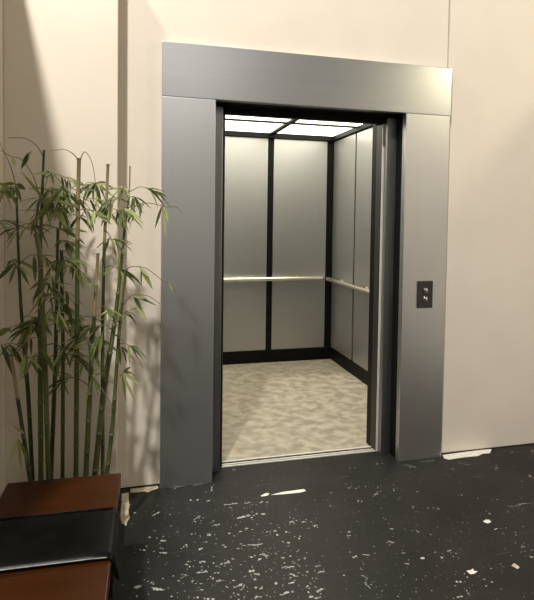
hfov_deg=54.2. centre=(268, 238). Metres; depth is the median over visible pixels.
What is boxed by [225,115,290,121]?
ceiling light
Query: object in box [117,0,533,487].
wall
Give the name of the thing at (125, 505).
tape
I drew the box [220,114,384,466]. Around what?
car
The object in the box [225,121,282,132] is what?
ceiling light
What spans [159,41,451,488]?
surround
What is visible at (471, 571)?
flake
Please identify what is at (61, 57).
wall
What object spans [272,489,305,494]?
scrap
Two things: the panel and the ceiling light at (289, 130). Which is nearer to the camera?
the panel
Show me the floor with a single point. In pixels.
(367, 525)
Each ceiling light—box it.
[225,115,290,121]
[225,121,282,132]
[278,125,351,135]
[297,120,361,125]
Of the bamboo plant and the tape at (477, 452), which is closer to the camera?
the bamboo plant
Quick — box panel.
[417,281,432,307]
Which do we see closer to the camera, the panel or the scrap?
the scrap
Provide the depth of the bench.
1.64 m
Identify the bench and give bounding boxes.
[0,473,123,599]
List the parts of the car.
door post, wall panel, handrail, trim, wall panel, wall panel, handrail, wall panel, door post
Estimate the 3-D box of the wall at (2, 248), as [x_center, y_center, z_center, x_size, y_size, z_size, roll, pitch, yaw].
[-1.114,-0.106,1.761,0.066,2.981,1.794,0,2,-14]
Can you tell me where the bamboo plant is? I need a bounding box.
[0,137,181,480]
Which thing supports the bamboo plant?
on the floor
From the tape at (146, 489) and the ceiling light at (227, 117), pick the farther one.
the ceiling light at (227, 117)
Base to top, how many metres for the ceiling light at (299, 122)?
0.012 m
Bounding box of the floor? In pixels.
[108,443,533,599]
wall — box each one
[0,0,5,496]
[3,0,118,485]
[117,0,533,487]
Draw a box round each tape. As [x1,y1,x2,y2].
[120,492,129,525]
[130,486,157,492]
[443,449,490,459]
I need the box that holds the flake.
[467,569,476,573]

